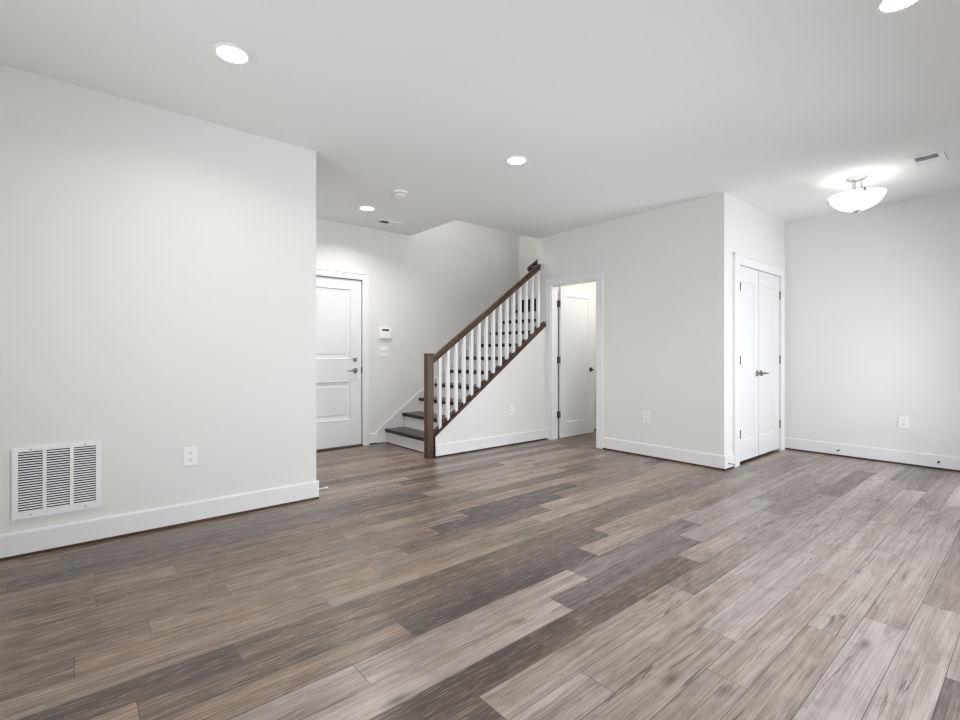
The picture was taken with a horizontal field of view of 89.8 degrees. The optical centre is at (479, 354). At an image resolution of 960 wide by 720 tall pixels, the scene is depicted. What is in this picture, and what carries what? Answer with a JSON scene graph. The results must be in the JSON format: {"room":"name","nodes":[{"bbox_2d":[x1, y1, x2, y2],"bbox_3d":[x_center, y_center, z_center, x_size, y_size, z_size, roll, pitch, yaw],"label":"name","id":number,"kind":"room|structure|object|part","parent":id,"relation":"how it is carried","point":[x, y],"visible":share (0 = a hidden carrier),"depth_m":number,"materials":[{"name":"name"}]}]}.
{"room":"empty living room","nodes":[
{"label":"empty living room","id":0,"kind":"room"},
{"bbox_2d":[0,64,315,533],"bbox_3d":[-2.464,-0.235,2.892,2.967,2.740,0.120,0,0,-40],"label":"wall","id":1,"kind":"structure","parent":0,"point":[158,266],"depth_m":3.10,"materials":[{"name":"paint"}]},
{"bbox_2d":[12,441,101,520],"bbox_3d":[-2.458,0.724,2.810,0.394,0.398,0.014,0,0,-40],"label":"air vent","id":2,"kind":"object","parent":1,"relation":"in","point":[52,479],"visible":1,"depth_m":2.80,"materials":[{"name":"white metal"}]},
{"bbox_2d":[0,480,318,560],"bbox_3d":[-2.414,1.063,2.845,2.983,0.145,0.016,0,0,-40],"label":"baseboard","id":3,"kind":"structure","parent":1,"relation":"attached to","point":[18,544],"depth_m":3.07,"materials":[{"name":"white paint"}]},
{"bbox_2d":[183,446,197,465],"bbox_3d":[-1.949,0.682,3.243,0.084,0.124,0.009,0,0,-40],"label":"wall outlet","id":4,"kind":"object","parent":1,"relation":"attached to","point":[190,454],"visible":1,"depth_m":3.24,"materials":[{"name":"white plastic"}]},
{"bbox_2d":[316,218,518,443],"bbox_3d":[-0.953,-1.165,6.549,4.303,4.600,0.120,0,0,-40],"label":"wall","id":5,"kind":"structure","parent":0,"point":[427,286],"depth_m":6.51,"materials":[{"name":"paint"}]},
{"bbox_2d":[316,276,362,451],"bbox_3d":[-1.845,0.099,5.761,0.916,2.072,0.152,0,0,-40],"label":"door","id":6,"kind":"structure","parent":5,"relation":"in","point":[338,301],"depth_m":5.84,"materials":[{"name":"white paint"}]},
{"bbox_3d":[-1.836,0.560,5.747,0.632,0.490,0.018,0,0,-40],"label":"raised panel","id":7,"kind":"part","parent":6,"relation":"part of","materials":[{"name":"white paint"}]},
{"bbox_3d":[-1.836,-0.378,5.747,0.632,0.877,0.018,0,0,-40],"label":"raised panel","id":8,"kind":"part","parent":6,"relation":"part of","materials":[{"name":"white paint"}]},
{"bbox_2d":[316,268,368,445],"bbox_3d":[-1.816,0.057,5.725,1.083,2.156,0.025,0,0,-40],"label":"door frame","id":9,"kind":"structure","parent":5,"relation":"attached to","point":[364,277],"depth_m":6.03,"materials":[{"name":"white paint"}]},
{"bbox_2d":[369,432,383,444],"bbox_3d":[-1.319,1.063,6.151,0.213,0.145,0.016,0,0,-40],"label":"baseboard","id":10,"kind":"structure","parent":5,"relation":"attached to","point":[372,436],"depth_m":6.11,"materials":[{"name":"white paint"}]},
{"bbox_2d":[380,347,387,355],"bbox_3d":[-1.240,-0.048,6.217,0.116,0.120,0.017,0,0,-40],"label":"light switch","id":11,"kind":"object","parent":5,"relation":"attached to","point":[383,350],"visible":1,"depth_m":6.22,"materials":[{"name":"white plastic"}]},
{"bbox_2d":[379,328,390,338],"bbox_3d":[-1.224,-0.280,6.221,0.172,0.142,0.030,0,0,-40],"label":"alarm keypad","id":12,"kind":"object","parent":5,"relation":"attached to","point":[384,333],"visible":1,"depth_m":6.20,"materials":[{"name":"white plastic"}]},
{"bbox_2d":[0,430,959,719],"bbox_3d":[0.218,1.195,3.672,8.312,0.120,6.070,0,0,-40],"label":"floor","id":13,"kind":"structure","parent":0,"point":[566,578],"depth_m":2.25,"materials":[{"name":"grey wood"}]},
{"bbox_2d":[377,298,535,452],"bbox_3d":[0.001,0.128,6.578,2.561,2.015,1.065,0,0,-40],"label":"staircase","id":14,"kind":"structure","parent":13,"relation":"on","point":[405,428],"depth_m":6.42,"materials":[{"name":"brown wood"}]},
{"bbox_2d":[424,259,545,457],"bbox_3d":[0.304,-0.284,6.166,2.498,2.838,0.269,0,0,-40],"label":"stair railing","id":15,"kind":"object","parent":14,"relation":"attached to","point":[430,433],"visible":0.87,"depth_m":5.76,"materials":[{"name":"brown wood"}]},
{"bbox_3d":[-0.566,0.568,5.326,0.077,1.135,0.080,0,0,-40],"label":"newel post","id":16,"kind":"part","parent":15,"relation":"part of","materials":[{"name":"brown wood"}]},
{"bbox_3d":[0.130,-0.561,5.909,1.736,1.324,0.066,0,0,-40],"label":"handrail","id":17,"kind":"part","parent":15,"relation":"part of","materials":[{"name":"brown wood"}]},
{"bbox_3d":[0.937,-1.429,6.840,0.660,0.546,0.056,0,0,-40],"label":"rail","id":18,"kind":"part","parent":15,"relation":"part of","materials":[{"name":"brown wood"}]},
{"bbox_2d":[0,0,959,238],"bbox_3d":[0.225,-1.675,3.664,8.312,0.140,6.048,0,0,-40],"label":"ceiling","id":19,"kind":"structure","parent":0,"point":[616,109],"depth_m":2.94,"materials":[{"name":"paint"}]},
{"bbox_2d":[212,42,250,64],"bbox_3d":[-1.320,-1.600,2.565,0.184,0.008,0.184,0,0,-40],"label":"recessed light","id":20,"kind":"object","parent":19,"relation":"in","point":[228,52],"visible":1,"depth_m":2.56,"materials":[{"name":"white plastic"}]},
{"bbox_2d":[358,205,375,210],"bbox_3d":[-1.234,-1.600,5.261,0.184,0.008,0.184,0,0,-40],"label":"recessed light","id":21,"kind":"object","parent":19,"relation":"in","point":[364,207],"visible":1,"depth_m":5.26,"materials":[{"name":"white plastic"}]},
{"bbox_2d":[375,219,402,226],"bbox_3d":[-1.098,-1.600,5.833,0.300,0.010,0.160,0,0,-40],"label":"ceiling vent","id":22,"kind":"object","parent":19,"relation":"in","point":[381,221],"visible":1,"depth_m":5.83,"materials":[{"name":"white metal"}]},
{"bbox_2d":[393,189,407,197],"bbox_3d":[-0.784,-1.582,4.744,0.144,0.046,0.144,0,0,-40],"label":"smoke detector","id":23,"kind":"object","parent":19,"relation":"attached to","point":[399,193],"visible":1,"depth_m":4.70,"materials":[{"name":"white plastic"}]},
{"bbox_2d":[505,155,527,164],"bbox_3d":[0.301,-1.600,3.967,0.184,0.008,0.184,0,0,-40],"label":"recessed light","id":24,"kind":"object","parent":19,"relation":"in","point":[512,160],"visible":1,"depth_m":3.96,"materials":[{"name":"white plastic"}]},
{"bbox_2d":[828,175,886,213],"bbox_3d":[3.414,-1.444,4.373,0.424,0.322,0.430,0,0,-40],"label":"ceiling light","id":25,"kind":"object","parent":19,"relation":"attached to","point":[855,200],"visible":1,"depth_m":4.28,"materials":[{"name":"white glass"}]},
{"bbox_3d":[3.416,-1.377,4.371,0.424,0.139,0.424,0,0,-40],"label":"lamp shade","id":26,"kind":"part","parent":25,"relation":"part of","materials":[{"name":"white glass"}]},
{"bbox_2d":[875,0,919,13],"bbox_3d":[1.897,-1.600,2.171,0.184,0.008,0.184,0,0,-40],"label":"recessed light","id":27,"kind":"object","parent":19,"relation":"in","point":[882,6],"visible":1,"depth_m":2.20,"materials":[{"name":"white plastic"}]},
{"bbox_2d":[908,149,947,167],"bbox_3d":[3.664,-1.600,3.941,0.312,0.010,0.208,0,0,-40],"label":"ceiling vent","id":28,"kind":"object","parent":19,"relation":"in","point":[935,157],"visible":1,"depth_m":3.93,"materials":[{"name":"white metal"}]},
{"bbox_2d":[435,327,545,444],"bbox_3d":[0.174,0.363,5.955,1.838,1.544,0.102,0,0,-40],"label":"wall","id":29,"kind":"structure","parent":0,"point":[521,384],"depth_m":6.08,"materials":[{"name":"paint"}]},
{"bbox_2d":[435,429,546,457],"bbox_3d":[0.212,1.063,5.910,1.838,0.145,0.016,0,0,-40],"label":"baseboard","id":30,"kind":"structure","parent":29,"relation":"attached to","point":[465,446],"depth_m":5.81,"materials":[{"name":"white paint"}]},
{"bbox_2d":[509,405,513,414],"bbox_3d":[0.394,0.689,6.069,0.084,0.124,0.009,0,0,-40],"label":"wall outlet","id":31,"kind":"object","parent":29,"relation":"attached to","point":[511,407],"visible":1,"depth_m":6.06,"materials":[{"name":"white plastic"}]},
{"bbox_2d":[519,234,578,299],"bbox_3d":[1.044,-1.165,7.427,0.120,4.600,1.115,0,0,-40],"label":"wall","id":32,"kind":"structure","parent":0,"point":[528,246],"depth_m":7.67,"materials":[{"name":"paint"}]},
{"bbox_2d":[558,282,595,425],"bbox_3d":[1.520,-0.235,7.178,1.558,2.740,0.120,0,0,-40],"label":"wall","id":33,"kind":"structure","parent":0,"point":[591,286],"depth_m":7.28,"materials":[{"name":"paint"}]},
{"bbox_2d":[538,192,728,454],"bbox_3d":[1.644,-0.235,5.731,0.120,2.740,2.492,0,0,-40],"label":"wall","id":34,"kind":"structure","parent":0,"point":[665,269],"depth_m":5.22,"materials":[{"name":"paint"}]},
{"bbox_2d":[546,270,602,448],"bbox_3d":[1.239,0.053,6.197,0.153,2.164,0.902,0,0,-40],"label":"door frame","id":35,"kind":"structure","parent":34,"relation":"attached to","point":[598,275],"depth_m":6.45,"materials":[{"name":"white paint"}]},
{"bbox_2d":[557,287,593,437],"bbox_3d":[1.364,0.102,6.735,0.775,2.043,0.088,0,0,-40],"label":"door","id":36,"kind":"structure","parent":34,"relation":"in","point":[575,414],"depth_m":6.74,"materials":[{"name":"white paint"}]},
{"bbox_3d":[1.369,0.060,6.761,0.487,1.725,0.014,0,0,-40],"label":"panel molding","id":37,"kind":"part","parent":36,"relation":"part of","materials":[{"name":"white paint"}]},
{"bbox_2d":[643,411,649,422],"bbox_3d":[1.857,0.692,5.380,0.009,0.124,0.084,0,0,-40],"label":"wall outlet","id":38,"kind":"object","parent":34,"relation":"attached to","point":[646,415],"visible":1,"depth_m":5.38,"materials":[{"name":"white plastic"}]},
{"bbox_2d":[603,437,725,470],"bbox_3d":[1.944,1.063,5.271,0.016,0.145,1.432,0,0,-40],"label":"baseboard","id":39,"kind":"structure","parent":34,"relation":"attached to","point":[708,460],"depth_m":5.18,"materials":[{"name":"white paint"}]},
{"bbox_2d":[729,195,784,453],"bbox_3d":[3.050,-0.235,5.367,1.558,2.740,0.120,0,0,-40],"label":"wall","id":40,"kind":"structure","parent":0,"point":[754,233],"depth_m":5.14,"materials":[{"name":"paint"}]},
{"bbox_2d":[724,453,733,469],"bbox_3d":[2.486,1.063,4.801,0.206,0.145,0.016,0,0,-40],"label":"baseboard","id":41,"kind":"structure","parent":40,"relation":"attached to","point":[730,457],"depth_m":4.79,"materials":[{"name":"white paint"}]},
{"bbox_2d":[740,266,763,461],"bbox_3d":[2.870,0.087,5.118,0.538,2.035,0.102,0,0,-40],"label":"door","id":42,"kind":"structure","parent":40,"relation":"in","point":[749,373],"depth_m":5.16,"materials":[{"name":"white paint"}]},
{"bbox_3d":[2.857,0.065,5.136,0.350,1.670,0.014,0,0,-40],"label":"panel molding","id":43,"kind":"part","parent":42,"relation":"part of","materials":[{"name":"white paint"}]},
{"bbox_3d":[3.048,0.202,5.245,0.064,0.064,0.067,0,0,-40],"label":"handle","id":44,"kind":"part","parent":42,"relation":"part of","materials":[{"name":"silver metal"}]},
{"bbox_2d":[733,252,784,467],"bbox_3d":[3.103,0.050,5.316,1.416,2.170,0.025,0,0,-40],"label":"door frame","id":45,"kind":"structure","parent":40,"relation":"attached to","point":[738,259],"depth_m":4.93,"materials":[{"name":"white paint"}]},
{"bbox_2d":[758,271,780,454],"bbox_3d":[3.321,0.087,5.507,0.638,2.035,0.089,0,0,-40],"label":"door","id":46,"kind":"structure","parent":40,"relation":"in","point":[769,295],"depth_m":5.53,"materials":[{"name":"white paint"}]},
{"bbox_3d":[3.300,0.065,5.511,0.430,1.670,0.014,0,0,-40],"label":"panel molding","id":47,"kind":"part","parent":46,"relation":"part of","materials":[{"name":"white paint"}]},
{"bbox_2d":[785,190,959,456],"bbox_3d":[3.714,-0.235,5.881,0.120,2.740,4.933,0,0,-40],"label":"wall","id":48,"kind":"structure","parent":0,"point":[872,295],"depth_m":5.15,"materials":[{"name":"paint"}]},
{"bbox_2d":[785,437,959,471],"bbox_3d":[4.427,1.063,4.932,0.016,0.145,2.322,0,0,-40],"label":"baseboard","id":49,"kind":"structure","parent":48,"relation":"attached to","point":[926,460],"depth_m":5.14,"materials":[{"name":"white paint"}]},
{"bbox_2d":[898,416,908,428],"bbox_3d":[4.385,0.695,4.988,0.009,0.124,0.084,0,0,-40],"label":"wall outlet","id":50,"kind":"object","parent":48,"relation":"attached to","point":[903,421],"visible":1,"depth_m":4.99,"materials":[{"name":"white plastic"}]}
]}

